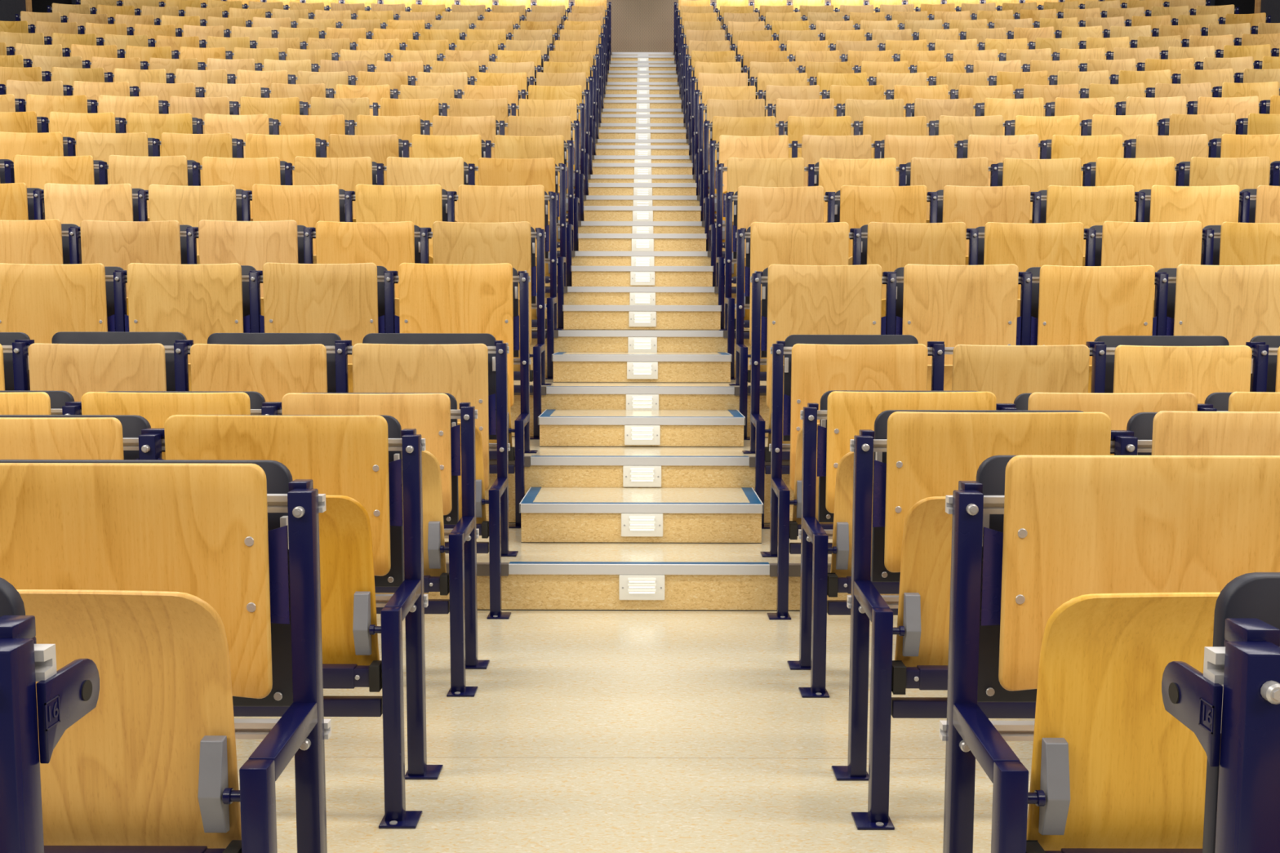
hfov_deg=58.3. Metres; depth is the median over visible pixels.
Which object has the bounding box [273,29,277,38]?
frame
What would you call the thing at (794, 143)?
frame
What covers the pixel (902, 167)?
frame
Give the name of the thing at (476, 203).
seat
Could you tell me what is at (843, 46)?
seat
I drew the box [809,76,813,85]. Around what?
frame
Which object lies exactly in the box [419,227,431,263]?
frame
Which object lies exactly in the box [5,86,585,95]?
support rail
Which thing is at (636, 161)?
step light
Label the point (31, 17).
seat
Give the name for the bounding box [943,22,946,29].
frame
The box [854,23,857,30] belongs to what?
frame
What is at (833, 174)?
seat
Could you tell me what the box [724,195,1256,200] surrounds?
support rail
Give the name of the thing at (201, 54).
seat
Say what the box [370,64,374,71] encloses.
frame
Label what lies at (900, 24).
frame
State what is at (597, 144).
floor
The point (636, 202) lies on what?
step light
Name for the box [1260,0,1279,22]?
wall
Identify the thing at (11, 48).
frame
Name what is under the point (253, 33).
seat
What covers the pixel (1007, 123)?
frame
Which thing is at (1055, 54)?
frame
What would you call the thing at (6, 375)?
seat
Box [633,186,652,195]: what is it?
step light
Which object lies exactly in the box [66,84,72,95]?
frame
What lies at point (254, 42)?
frame
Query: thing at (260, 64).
frame
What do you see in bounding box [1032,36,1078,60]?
seat
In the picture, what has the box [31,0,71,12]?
wall
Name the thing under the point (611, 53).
trim
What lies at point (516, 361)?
support rail
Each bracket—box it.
[34,644,57,681]
[1203,646,1225,684]
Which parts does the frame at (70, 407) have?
post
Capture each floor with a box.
[234,610,1035,852]
[510,379,769,437]
[529,328,751,377]
[531,287,749,329]
[545,256,736,286]
[556,226,724,251]
[565,200,716,221]
[573,174,695,194]
[591,159,691,174]
[595,142,688,145]
[598,123,685,138]
[600,108,683,123]
[603,97,680,108]
[605,84,679,93]
[607,73,677,81]
[608,63,675,70]
[610,54,672,60]
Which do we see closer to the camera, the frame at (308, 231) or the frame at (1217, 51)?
the frame at (308, 231)
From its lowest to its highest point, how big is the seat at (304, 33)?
0.872 m
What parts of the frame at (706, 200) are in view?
post, leg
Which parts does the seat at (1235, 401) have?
backrest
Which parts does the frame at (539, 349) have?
leg, arm, post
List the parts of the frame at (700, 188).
post, leg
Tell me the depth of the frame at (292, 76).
11.16 m
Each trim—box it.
[445,561,831,577]
[488,455,790,466]
[513,386,766,395]
[531,329,749,337]
[545,286,736,293]
[556,250,711,257]
[565,221,716,226]
[583,195,699,200]
[588,174,695,179]
[591,155,691,159]
[595,138,688,142]
[598,123,685,127]
[600,108,683,112]
[603,93,680,97]
[605,81,679,85]
[607,70,677,73]
[608,60,675,63]
[610,52,674,55]
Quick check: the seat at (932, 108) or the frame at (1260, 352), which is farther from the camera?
the seat at (932, 108)
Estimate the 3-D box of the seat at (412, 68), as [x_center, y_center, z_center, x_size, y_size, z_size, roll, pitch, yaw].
[-2.506,-3.403,11.989,0.510,0.832,0.408,0,5,-2]
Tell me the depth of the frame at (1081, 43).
13.40 m
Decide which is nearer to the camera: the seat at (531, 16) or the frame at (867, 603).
the frame at (867, 603)
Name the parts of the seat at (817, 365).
backrest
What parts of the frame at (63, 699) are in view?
post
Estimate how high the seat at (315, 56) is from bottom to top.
0.848 m
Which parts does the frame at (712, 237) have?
post, leg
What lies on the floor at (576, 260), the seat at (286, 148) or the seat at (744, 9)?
the seat at (286, 148)
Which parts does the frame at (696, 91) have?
post, leg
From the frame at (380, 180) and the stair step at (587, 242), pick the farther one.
the stair step at (587, 242)
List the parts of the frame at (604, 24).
post, leg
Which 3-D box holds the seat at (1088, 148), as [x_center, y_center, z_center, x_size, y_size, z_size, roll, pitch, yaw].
[3.117,-1.628,8.020,0.510,0.820,0.408,0,5,3]
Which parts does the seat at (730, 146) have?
backrest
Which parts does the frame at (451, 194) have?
post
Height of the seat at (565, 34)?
0.916 m
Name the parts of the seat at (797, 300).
backrest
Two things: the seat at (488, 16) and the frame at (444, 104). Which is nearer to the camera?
the frame at (444, 104)
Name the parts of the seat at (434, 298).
backrest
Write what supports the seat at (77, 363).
attached to the frame at (180, 346)
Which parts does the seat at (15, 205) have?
backrest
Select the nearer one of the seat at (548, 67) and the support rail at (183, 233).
the support rail at (183, 233)
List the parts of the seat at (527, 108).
backrest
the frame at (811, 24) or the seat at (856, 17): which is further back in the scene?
the seat at (856, 17)
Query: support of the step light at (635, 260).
attached to the floor at (576, 260)
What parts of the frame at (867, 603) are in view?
post, arm, leg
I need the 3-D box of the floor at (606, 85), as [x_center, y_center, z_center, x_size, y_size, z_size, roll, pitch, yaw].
[0.031,-4.338,15.255,17.500,0.412,1.415,0,5,0]
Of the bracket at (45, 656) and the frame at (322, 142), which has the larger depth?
the frame at (322, 142)
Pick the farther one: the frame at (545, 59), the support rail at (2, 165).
the frame at (545, 59)
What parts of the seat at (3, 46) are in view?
backrest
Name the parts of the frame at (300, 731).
leg, arm, post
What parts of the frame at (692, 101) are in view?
post, leg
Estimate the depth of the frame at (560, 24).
15.14 m
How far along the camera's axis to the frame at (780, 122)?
8.86 m
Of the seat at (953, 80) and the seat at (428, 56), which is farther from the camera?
the seat at (428, 56)
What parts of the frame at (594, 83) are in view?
post, leg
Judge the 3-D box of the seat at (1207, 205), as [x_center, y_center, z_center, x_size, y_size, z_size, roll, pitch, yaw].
[3.113,-0.924,6.449,0.538,0.863,0.420,0,5,2]
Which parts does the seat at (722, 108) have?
backrest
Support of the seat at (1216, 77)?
attached to the frame at (1175, 75)
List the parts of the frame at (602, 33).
post, leg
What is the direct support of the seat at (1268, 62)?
attached to the frame at (1256, 63)
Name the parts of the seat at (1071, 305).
backrest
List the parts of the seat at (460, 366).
backrest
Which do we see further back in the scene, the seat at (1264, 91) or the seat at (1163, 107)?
the seat at (1264, 91)
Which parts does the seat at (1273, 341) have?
backrest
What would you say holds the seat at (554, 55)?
attached to the frame at (597, 55)
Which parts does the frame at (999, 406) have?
post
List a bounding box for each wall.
[0,0,26,21]
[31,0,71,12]
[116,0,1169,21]
[221,0,1104,52]
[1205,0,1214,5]
[1214,0,1254,13]
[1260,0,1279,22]
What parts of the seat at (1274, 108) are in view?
backrest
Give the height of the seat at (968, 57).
0.848 m
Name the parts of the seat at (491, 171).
backrest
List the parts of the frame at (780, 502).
post, arm, leg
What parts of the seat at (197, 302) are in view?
backrest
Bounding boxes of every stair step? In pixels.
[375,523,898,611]
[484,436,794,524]
[519,487,763,543]
[537,408,745,447]
[551,351,732,382]
[562,305,721,329]
[570,265,713,286]
[577,233,706,251]
[583,205,701,221]
[588,182,697,195]
[592,163,693,174]
[595,145,689,155]
[599,128,686,138]
[601,114,684,123]
[604,99,681,108]
[605,86,679,93]
[608,75,677,81]
[609,64,675,70]
[611,54,675,60]
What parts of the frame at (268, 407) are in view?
post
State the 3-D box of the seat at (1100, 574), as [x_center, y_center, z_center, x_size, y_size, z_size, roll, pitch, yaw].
[0.782,0.352,1.673,0.538,0.612,0.370,0,5,0]
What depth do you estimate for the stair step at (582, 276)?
7.60 m
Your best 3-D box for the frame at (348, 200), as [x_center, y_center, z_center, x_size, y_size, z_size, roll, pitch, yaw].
[-1.657,-0.803,6.445,0.106,1.054,0.330,0,5,-1]
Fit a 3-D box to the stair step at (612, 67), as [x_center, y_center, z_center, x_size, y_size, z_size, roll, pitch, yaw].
[0.042,-5.062,16.445,0.942,0.168,0.442,0,5,0]
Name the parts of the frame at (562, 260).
leg, post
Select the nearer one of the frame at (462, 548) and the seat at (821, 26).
the frame at (462, 548)
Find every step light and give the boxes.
[618,574,664,599]
[621,513,662,536]
[622,465,661,487]
[624,425,660,444]
[626,361,657,378]
[626,394,658,409]
[627,337,657,352]
[628,311,656,326]
[629,292,655,305]
[630,271,654,285]
[631,226,653,233]
[631,238,653,251]
[631,256,654,266]
[632,210,653,221]
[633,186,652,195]
[633,200,652,205]
[634,159,651,163]
[634,167,651,174]
[634,178,652,182]
[635,111,649,114]
[635,117,649,123]
[635,126,650,128]
[635,133,650,138]
[635,142,650,145]
[635,149,650,155]
[636,77,648,81]
[636,84,648,86]
[636,89,649,93]
[636,97,649,99]
[636,102,649,108]
[637,57,648,60]
[637,66,648,70]
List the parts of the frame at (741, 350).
post, arm, leg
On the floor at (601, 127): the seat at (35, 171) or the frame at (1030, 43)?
the frame at (1030, 43)
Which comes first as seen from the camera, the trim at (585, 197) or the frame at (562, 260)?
the frame at (562, 260)
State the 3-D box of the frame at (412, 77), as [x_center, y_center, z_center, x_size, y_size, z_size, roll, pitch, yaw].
[-2.217,-2.888,11.149,0.037,1.063,0.271,0,5,-1]
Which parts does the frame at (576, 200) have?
leg, post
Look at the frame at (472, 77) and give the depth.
11.21 m
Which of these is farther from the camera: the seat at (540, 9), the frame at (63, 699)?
the seat at (540, 9)
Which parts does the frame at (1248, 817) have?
post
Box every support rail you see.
[0,163,566,171]
[1,345,509,353]
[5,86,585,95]
[6,48,599,58]
[14,101,585,109]
[19,15,606,27]
[23,60,596,70]
[26,193,557,199]
[27,26,600,36]
[36,119,580,127]
[41,72,593,81]
[44,37,602,48]
[50,408,477,418]
[51,7,604,18]
[62,140,573,146]
[62,231,546,237]
[80,0,607,12]
[105,275,530,282]
[122,437,426,450]
[234,719,331,739]
[260,0,608,5]
[266,493,325,512]
[375,594,428,607]
[444,528,479,538]
[488,443,510,450]
[513,358,530,364]
[531,303,546,308]
[545,257,557,262]
[556,222,567,227]
[673,0,1064,5]
[675,1,1206,12]
[678,17,1266,27]
[680,8,1235,19]
[680,27,1257,37]
[682,39,1241,48]
[687,62,1262,70]
[688,49,1279,58]
[690,74,1243,81]
[693,88,1279,95]
[697,102,1270,109]
[702,120,1248,127]
[708,142,1221,147]
[715,165,1271,171]
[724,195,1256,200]
[724,258,736,263]
[734,303,749,309]
[735,232,1220,238]
[749,359,766,364]
[750,275,1176,283]
[768,444,790,451]
[770,346,1278,355]
[798,529,832,539]
[800,410,826,419]
[846,595,898,608]
[849,439,1151,452]
[938,720,1035,741]
[945,495,1004,514]
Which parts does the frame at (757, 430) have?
post, arm, leg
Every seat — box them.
[0,20,31,32]
[0,31,47,54]
[0,42,9,55]
[0,54,26,67]
[0,66,45,91]
[0,93,26,111]
[0,111,48,133]
[0,131,71,162]
[0,159,14,183]
[0,182,44,220]
[0,218,81,264]
[0,262,127,343]
[0,332,30,391]
[0,390,74,414]
[0,414,151,459]
[0,459,293,852]
[0,577,25,617]
[5,80,66,111]
[13,155,103,189]
[15,43,65,66]
[20,10,63,32]
[26,93,91,132]
[28,331,186,401]
[32,54,85,80]
[35,21,80,44]
[43,182,147,226]
[48,111,119,155]
[51,66,107,95]
[52,3,92,22]
[52,32,99,56]
[67,12,110,34]
[71,44,119,67]
[73,80,133,112]
[75,131,155,184]
[80,0,119,13]
[80,219,191,315]
[81,391,265,459]
[84,22,129,45]
[91,56,143,82]
[97,4,137,23]
[97,94,162,133]
[104,33,151,57]
[108,155,196,221]
[113,68,169,96]
[115,13,156,35]
[123,0,160,15]
[124,262,256,391]
[125,45,174,69]
[126,112,197,156]
[133,23,177,46]
[139,81,199,114]
[141,5,181,25]
[148,184,243,264]
[149,57,200,83]
[155,35,201,58]
[158,414,404,716]
[160,14,202,36]
[160,132,236,186]
[165,0,203,16]
[169,95,233,133]
[175,68,230,97]
[179,46,228,70]
[182,24,226,48]
[185,6,224,26]
[190,333,341,401]
[198,219,306,315]
[201,156,286,221]
[204,113,273,158]
[205,82,264,115]
[206,57,257,84]
[207,0,244,17]
[207,16,248,37]
[207,35,252,59]
[228,7,267,26]
[231,26,274,48]
[233,47,281,71]
[236,69,291,97]
[240,96,303,134]
[244,133,320,185]
[248,0,285,17]
[252,183,345,263]
[253,16,293,38]
[257,36,302,60]
[259,262,387,392]
[263,58,314,84]
[271,8,311,27]
[271,83,328,115]
[279,26,321,49]
[280,114,349,157]
[281,392,461,613]
[287,48,334,71]
[289,1,326,18]
[293,155,377,222]
[297,17,337,38]
[297,71,351,97]
[307,37,352,60]
[310,97,369,135]
[315,9,353,28]
[315,221,420,316]
[320,59,370,85]
[326,26,368,49]
[328,133,403,185]
[330,2,366,19]
[335,84,393,115]
[340,48,386,71]
[342,18,382,39]
[351,333,497,553]
[355,184,447,263]
[356,115,424,157]
[357,9,395,29]
[357,38,402,61]
[357,71,410,98]
[371,3,407,20]
[373,27,415,50]
[376,60,426,85]
[380,97,442,135]
[386,156,468,222]
[387,19,426,39]
[392,48,439,72]
[394,262,519,473]
[400,10,437,29]
[400,84,457,115]
[407,39,451,61]
[411,4,447,20]
[411,133,485,185]
[417,71,470,98]
[420,28,462,50]
[431,19,471,39]
[431,60,481,84]
[432,115,499,158]
[432,221,536,392]
[442,11,479,29]
[444,49,491,72]
[449,97,511,135]
[451,4,485,20]
[456,39,500,62]
[457,184,549,338]
[464,84,520,115]
[466,28,507,50]
[475,20,515,39]
[476,71,529,98]
[478,157,559,293]
[484,11,521,29]
[488,61,536,84]
[491,4,526,21]
[494,134,567,257]
[497,49,543,72]
[506,39,548,62]
[507,115,574,223]
[513,29,553,61]
[518,98,580,193]
[520,20,558,50]
[526,11,562,39]
[528,84,583,169]
[531,4,566,29]
[536,71,587,142]
[543,61,591,89]
[549,50,594,76]
[555,40,597,65]
[560,29,599,53]
[564,20,601,43]
[568,12,604,32]
[571,5,605,23]
[679,5,713,23]
[680,12,716,32]
[682,21,720,44]
[684,29,724,53]
[687,40,729,65]
[689,50,734,76]
[693,61,741,89]
[696,72,747,103]
[700,85,755,169]
[705,98,764,194]
[708,115,775,224]
[715,134,788,257]
[718,5,753,29]
[722,12,759,39]
[723,157,804,293]
[726,21,764,50]
[730,29,771,62]
[732,186,824,338]
[735,40,778,62]
[741,50,786,73]
[744,222,848,393]
[747,61,796,85]
[755,72,807,98]
[758,4,793,21]
[760,263,886,474]
[763,84,819,116]
[764,12,800,30]
[769,20,808,40]
[773,97,834,135]
[777,29,817,51]
[782,334,928,554]
[784,40,827,62]
[784,115,851,158]
[793,49,839,73]
[798,4,833,21]
[801,134,871,186]
[802,61,852,85]
[805,11,843,30]
[813,20,853,40]
[813,72,866,98]
[813,157,896,222]
[817,390,996,615]
[822,29,864,50]
[826,84,884,116]
[833,40,877,62]
[834,185,927,265]
[839,4,873,21]
[841,98,903,135]
[844,49,892,73]
[847,11,884,30]
[857,19,897,40]
[857,60,908,85]
[858,115,926,159]
[860,222,966,317]
[869,28,911,50]
[871,409,1111,718]
[873,71,927,99]
[878,4,914,20]
[880,134,955,186]
[882,39,927,62]
[889,10,927,29]
[890,84,948,116]
[893,263,1021,391]
[897,49,944,73]
[902,18,942,39]
[905,156,988,222]
[911,97,973,135]
[914,60,964,85]
[916,28,959,50]
[918,3,955,20]
[932,10,970,29]
[932,38,977,62]
[933,71,986,98]
[934,115,1003,158]
[936,185,1031,265]
[946,18,987,39]
[950,48,998,72]
[951,344,1089,404]
[955,84,1013,116]
[959,2,995,19]
[963,133,1038,186]
[964,26,1006,50]
[970,59,1021,85]
[974,9,1013,28]
[976,222,1084,317]
[976,454,1279,852]
[980,97,1044,135]
[982,37,1027,61]
[991,17,1032,39]
[993,70,1048,98]
[996,157,1081,223]
[1000,1,1036,19]
[1003,48,1051,71]
[1010,115,1079,159]
[1011,26,1054,48]
[1013,392,1197,455]
[1017,8,1056,27]
[1019,83,1079,115]
[1025,265,1156,392]
[1026,59,1078,84]
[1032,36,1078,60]
[1037,17,1078,38]
[1038,185,1134,266]
[1041,0,1078,17]
[1045,133,1123,186]
[1050,97,1115,135]
[1053,70,1109,97]
[1057,47,1105,71]
[1058,25,1102,48]
[1061,7,1100,26]
[1082,0,1120,17]
[1083,16,1124,37]
[1083,36,1129,59]
[1084,57,1136,84]
[1085,82,1145,115]
[1086,113,1157,158]
[1088,156,1175,222]
[1089,221,1202,317]
[1093,335,1252,403]
[1104,6,1144,26]
[1106,25,1151,48]
[1111,46,1159,71]
[1115,69,1171,97]
[1120,96,1186,135]
[1124,0,1163,16]
[1126,410,1279,455]
[1128,14,1171,36]
[1129,133,1208,186]
[1134,35,1181,58]
[1138,184,1239,228]
[1142,57,1194,83]
[1149,5,1189,25]
[1151,82,1211,114]
[1153,264,1279,345]
[1155,23,1200,47]
[1162,112,1235,157]
[1164,45,1214,69]
[1167,0,1205,15]
[1175,13,1217,35]
[1177,68,1234,97]
[1178,155,1270,191]
[1186,34,1233,57]
[1193,4,1234,23]
[1193,96,1258,133]
[1200,56,1253,82]
[1200,222,1279,265]
[1202,572,1279,852]
[1204,391,1279,411]
[1205,22,1250,45]
[1211,133,1279,163]
[1217,81,1279,113]
[1220,44,1271,68]
[1222,12,1266,34]
[1235,113,1279,134]
[1238,33,1279,56]
[1238,185,1279,222]
[1240,68,1279,95]
[1249,335,1279,392]
[1255,22,1279,34]
[1258,56,1279,69]
[1258,95,1279,114]
[1269,160,1279,186]
[1275,46,1279,56]
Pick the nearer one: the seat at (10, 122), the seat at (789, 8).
the seat at (10, 122)
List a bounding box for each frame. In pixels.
[0,84,5,94]
[0,615,99,852]
[4,160,13,183]
[8,46,14,55]
[12,339,34,391]
[15,13,19,21]
[18,98,26,111]
[26,58,31,66]
[30,24,35,32]
[33,189,44,219]
[40,116,48,133]
[44,71,51,81]
[46,35,52,44]
[62,15,66,22]
[62,401,81,414]
[65,47,70,56]
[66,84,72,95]
[66,137,75,155]
[68,226,80,264]
[80,25,84,34]
[84,59,90,68]
[90,99,97,113]
[98,37,103,45]
[98,161,107,184]
[107,71,113,82]
[110,16,114,23]
[113,270,127,332]
[119,117,126,133]
[120,48,124,57]
[128,26,133,35]
[133,85,138,96]
[137,190,148,221]
[138,427,165,459]
[142,61,148,69]
[151,38,155,46]
[152,138,159,156]
[156,17,160,25]
[162,100,168,114]
[168,72,174,83]
[173,49,178,58]
[173,339,193,391]
[177,27,182,36]
[186,226,198,264]
[191,162,200,186]
[195,118,203,133]
[199,86,204,97]
[200,62,205,70]
[201,39,206,48]
[202,18,206,26]
[222,479,327,852]
[226,28,230,37]
[227,50,232,59]
[230,73,235,84]
[232,101,239,115]
[236,138,244,158]
[241,190,252,221]
[248,19,251,26]
[248,270,262,333]
[252,40,256,48]
[257,62,262,71]
[261,401,281,414]
[264,87,269,97]
[272,119,279,134]
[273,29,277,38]
[281,51,285,60]
[284,162,293,185]
[290,74,295,84]
[293,21,297,27]
[302,40,306,49]
[302,102,308,115]
[303,226,315,263]
[314,63,318,71]
[320,139,326,157]
[321,30,324,38]
[328,88,333,97]
[334,52,338,60]
[334,340,351,392]
[337,21,341,28]
[344,191,355,222]
[348,120,355,135]
[351,75,355,84]
[352,41,355,49]
[368,31,372,39]
[368,428,443,828]
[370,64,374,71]
[373,102,377,115]
[377,163,384,185]
[382,22,386,28]
[383,271,398,333]
[386,53,391,61]
[393,88,398,98]
[401,42,405,49]
[402,140,408,157]
[410,75,415,85]
[415,31,418,39]
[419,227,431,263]
[424,120,430,134]
[426,22,430,29]
[426,64,430,72]
[439,53,443,61]
[440,402,489,697]
[442,102,447,115]
[446,191,457,222]
[451,42,454,49]
[457,88,462,98]
[462,31,465,39]
[468,163,475,185]
[470,75,475,84]
[471,22,474,29]
[481,65,485,72]
[481,340,518,619]
[485,140,491,158]
[491,53,495,62]
[499,120,505,135]
[500,43,503,49]
[508,32,511,39]
[508,271,537,528]
[511,102,515,115]
[520,89,525,98]
[528,227,551,439]
[529,75,533,84]
[537,65,541,71]
[543,53,547,62]
[545,191,563,379]
[549,43,552,51]
[554,32,557,40]
[556,163,566,328]
[559,23,562,39]
[566,140,573,286]
[573,120,579,250]
[579,102,585,221]
[584,89,589,195]
[588,76,593,174]
[591,65,596,155]
[595,53,599,138]
[597,43,601,123]
[600,32,604,108]
[602,23,606,93]
[678,23,682,93]
[680,32,684,108]
[682,43,686,123]
[684,53,689,138]
[687,65,692,155]
[690,76,695,174]
[693,89,699,195]
[697,103,704,221]
[702,120,709,251]
[708,140,715,286]
[715,163,724,328]
[718,191,735,379]
[722,23,725,39]
[728,227,751,439]
[731,43,735,50]
[737,53,740,62]
[742,65,746,72]
[742,271,771,528]
[750,76,754,85]
[758,89,762,98]
[760,341,796,619]
[766,23,769,30]
[767,103,772,115]
[773,32,776,40]
[778,120,783,135]
[780,43,784,50]
[786,403,836,697]
[789,53,792,62]
[791,140,797,157]
[798,65,802,73]
[807,164,814,186]
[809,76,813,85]
[810,23,813,30]
[819,32,822,40]
[822,89,826,98]
[825,191,835,222]
[830,43,833,50]
[831,429,905,830]
[836,103,841,116]
[840,53,844,62]
[849,228,862,265]
[853,65,857,73]
[853,120,859,135]
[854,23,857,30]
[866,32,869,40]
[868,75,873,85]
[873,140,880,158]
[879,43,883,50]
[882,271,896,334]
[885,89,890,99]
[893,53,897,61]
[898,22,902,29]
[898,164,906,186]
[905,102,911,116]
[910,64,914,72]
[912,31,916,39]
[926,191,937,222]
[927,341,944,391]
[928,42,932,50]
[928,75,933,85]
[928,120,934,135]
[942,480,1045,852]
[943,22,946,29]
[946,53,950,62]
[950,88,955,98]
[956,140,963,158]
[960,31,964,39]
[965,64,970,72]
[966,228,978,265]
[974,102,981,115]
[978,41,982,50]
[988,22,991,28]
[988,75,993,85]
[990,164,998,186]
[995,403,1017,410]
[999,52,1003,61]
[1004,120,1011,135]
[1007,31,1011,39]
[1014,88,1020,98]
[1017,271,1032,345]
[1022,63,1026,71]
[1028,41,1032,48]
[1030,191,1041,223]
[1033,21,1037,27]
[1040,140,1047,159]
[1044,102,1051,115]
[1048,75,1054,84]
[1052,52,1057,60]
[1055,30,1059,38]
[1079,20,1083,26]
[1079,40,1083,48]
[1079,62,1084,71]
[1080,88,1085,97]
[1080,120,1088,135]
[1082,163,1091,186]
[1083,228,1096,266]
[1086,341,1106,392]
[1103,29,1107,37]
[1106,51,1111,59]
[1110,74,1115,84]
[1110,430,1137,455]
[1115,102,1122,115]
[1123,139,1131,158]
[1124,18,1129,26]
[1130,40,1134,48]
[1134,191,1145,222]
[1137,62,1142,71]
[1146,87,1151,97]
[1151,27,1156,36]
[1154,271,1168,335]
[1157,119,1165,135]
[1160,49,1165,59]
[1161,617,1279,852]
[1171,17,1176,25]
[1171,73,1177,84]
[1175,163,1185,186]
[1182,38,1186,47]
[1186,101,1194,114]
[1195,61,1199,70]
[1197,403,1217,411]
[1200,26,1205,35]
[1201,228,1213,265]
[1208,139,1217,157]
[1212,86,1218,97]
[1215,48,1220,57]
[1218,17,1222,24]
[1234,37,1239,45]
[1234,72,1239,83]
[1235,118,1244,134]
[1239,191,1250,222]
[1245,342,1268,391]
[1250,25,1255,34]
[1253,60,1259,69]
[1259,100,1266,113]
[1266,15,1271,22]
[1270,162,1279,186]
[1271,48,1276,56]
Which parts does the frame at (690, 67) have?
post, leg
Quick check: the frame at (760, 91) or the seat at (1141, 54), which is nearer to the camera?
the frame at (760, 91)
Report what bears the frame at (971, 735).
on the floor at (581, 731)
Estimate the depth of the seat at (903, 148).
8.07 m
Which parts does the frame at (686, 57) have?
post, leg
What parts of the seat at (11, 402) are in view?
backrest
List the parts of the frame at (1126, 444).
post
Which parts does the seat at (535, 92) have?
backrest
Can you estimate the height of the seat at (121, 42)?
0.857 m
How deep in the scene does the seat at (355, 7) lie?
16.62 m
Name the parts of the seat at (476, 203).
backrest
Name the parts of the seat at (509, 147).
backrest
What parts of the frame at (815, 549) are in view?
post, arm, leg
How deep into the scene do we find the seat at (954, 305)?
4.93 m
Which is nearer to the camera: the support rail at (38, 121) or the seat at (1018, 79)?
the support rail at (38, 121)
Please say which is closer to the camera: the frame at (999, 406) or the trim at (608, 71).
the frame at (999, 406)
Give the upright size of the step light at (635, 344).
0.090 m
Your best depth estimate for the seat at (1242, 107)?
9.50 m
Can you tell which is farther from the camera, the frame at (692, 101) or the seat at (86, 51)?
the seat at (86, 51)
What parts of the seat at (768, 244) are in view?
backrest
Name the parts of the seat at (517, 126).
backrest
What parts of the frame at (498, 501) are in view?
leg, arm, post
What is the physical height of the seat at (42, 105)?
0.832 m
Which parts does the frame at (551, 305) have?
leg, arm, post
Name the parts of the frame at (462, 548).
leg, arm, post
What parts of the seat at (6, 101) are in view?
backrest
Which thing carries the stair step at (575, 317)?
on the floor at (562, 344)
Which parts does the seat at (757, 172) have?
backrest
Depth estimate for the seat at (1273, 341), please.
4.28 m
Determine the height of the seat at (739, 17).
0.873 m
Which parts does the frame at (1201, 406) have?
post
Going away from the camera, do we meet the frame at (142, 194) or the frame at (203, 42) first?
the frame at (142, 194)
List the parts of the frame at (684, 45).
post, leg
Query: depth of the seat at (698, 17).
15.93 m
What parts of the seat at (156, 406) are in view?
backrest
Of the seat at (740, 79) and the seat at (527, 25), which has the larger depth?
the seat at (527, 25)
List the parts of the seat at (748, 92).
backrest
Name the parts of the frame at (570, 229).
leg, post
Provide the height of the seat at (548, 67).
0.875 m
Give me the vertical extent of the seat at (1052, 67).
0.833 m
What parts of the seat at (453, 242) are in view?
backrest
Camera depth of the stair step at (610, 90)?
14.67 m
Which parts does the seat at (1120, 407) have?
backrest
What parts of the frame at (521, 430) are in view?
leg, arm, post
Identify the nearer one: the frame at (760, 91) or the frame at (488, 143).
the frame at (488, 143)
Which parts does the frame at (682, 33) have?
leg, post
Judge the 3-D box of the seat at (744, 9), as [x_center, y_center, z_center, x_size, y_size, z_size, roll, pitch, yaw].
[1.406,-5.699,16.712,0.510,0.860,0.408,0,5,1]
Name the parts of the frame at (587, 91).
leg, post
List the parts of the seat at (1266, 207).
backrest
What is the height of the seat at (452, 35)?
0.872 m
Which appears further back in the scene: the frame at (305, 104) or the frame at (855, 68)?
the frame at (855, 68)
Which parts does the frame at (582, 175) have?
leg, post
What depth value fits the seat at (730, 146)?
8.09 m
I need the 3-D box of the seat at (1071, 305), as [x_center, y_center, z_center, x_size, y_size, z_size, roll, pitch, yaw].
[1.950,-0.252,4.913,0.538,0.874,0.420,0,5,1]
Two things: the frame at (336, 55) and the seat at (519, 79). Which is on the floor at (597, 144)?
the frame at (336, 55)
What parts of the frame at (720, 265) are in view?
post, leg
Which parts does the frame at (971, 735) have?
post, arm, leg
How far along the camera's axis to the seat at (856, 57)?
12.77 m
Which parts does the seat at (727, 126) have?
backrest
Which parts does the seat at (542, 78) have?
backrest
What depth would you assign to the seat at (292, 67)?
11.95 m
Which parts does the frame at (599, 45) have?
post, leg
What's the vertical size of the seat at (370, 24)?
0.867 m
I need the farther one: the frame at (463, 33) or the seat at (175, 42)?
the frame at (463, 33)
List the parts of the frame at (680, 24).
post, leg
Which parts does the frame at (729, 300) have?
post, arm, leg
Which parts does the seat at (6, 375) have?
backrest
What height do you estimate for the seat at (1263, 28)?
0.871 m
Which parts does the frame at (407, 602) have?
leg, arm, post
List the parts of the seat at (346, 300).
backrest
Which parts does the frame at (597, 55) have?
post, leg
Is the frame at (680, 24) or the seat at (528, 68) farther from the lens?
the frame at (680, 24)
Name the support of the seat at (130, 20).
on the floor at (606, 85)
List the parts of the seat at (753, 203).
backrest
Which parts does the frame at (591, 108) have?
leg, post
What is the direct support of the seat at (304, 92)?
on the floor at (592, 180)

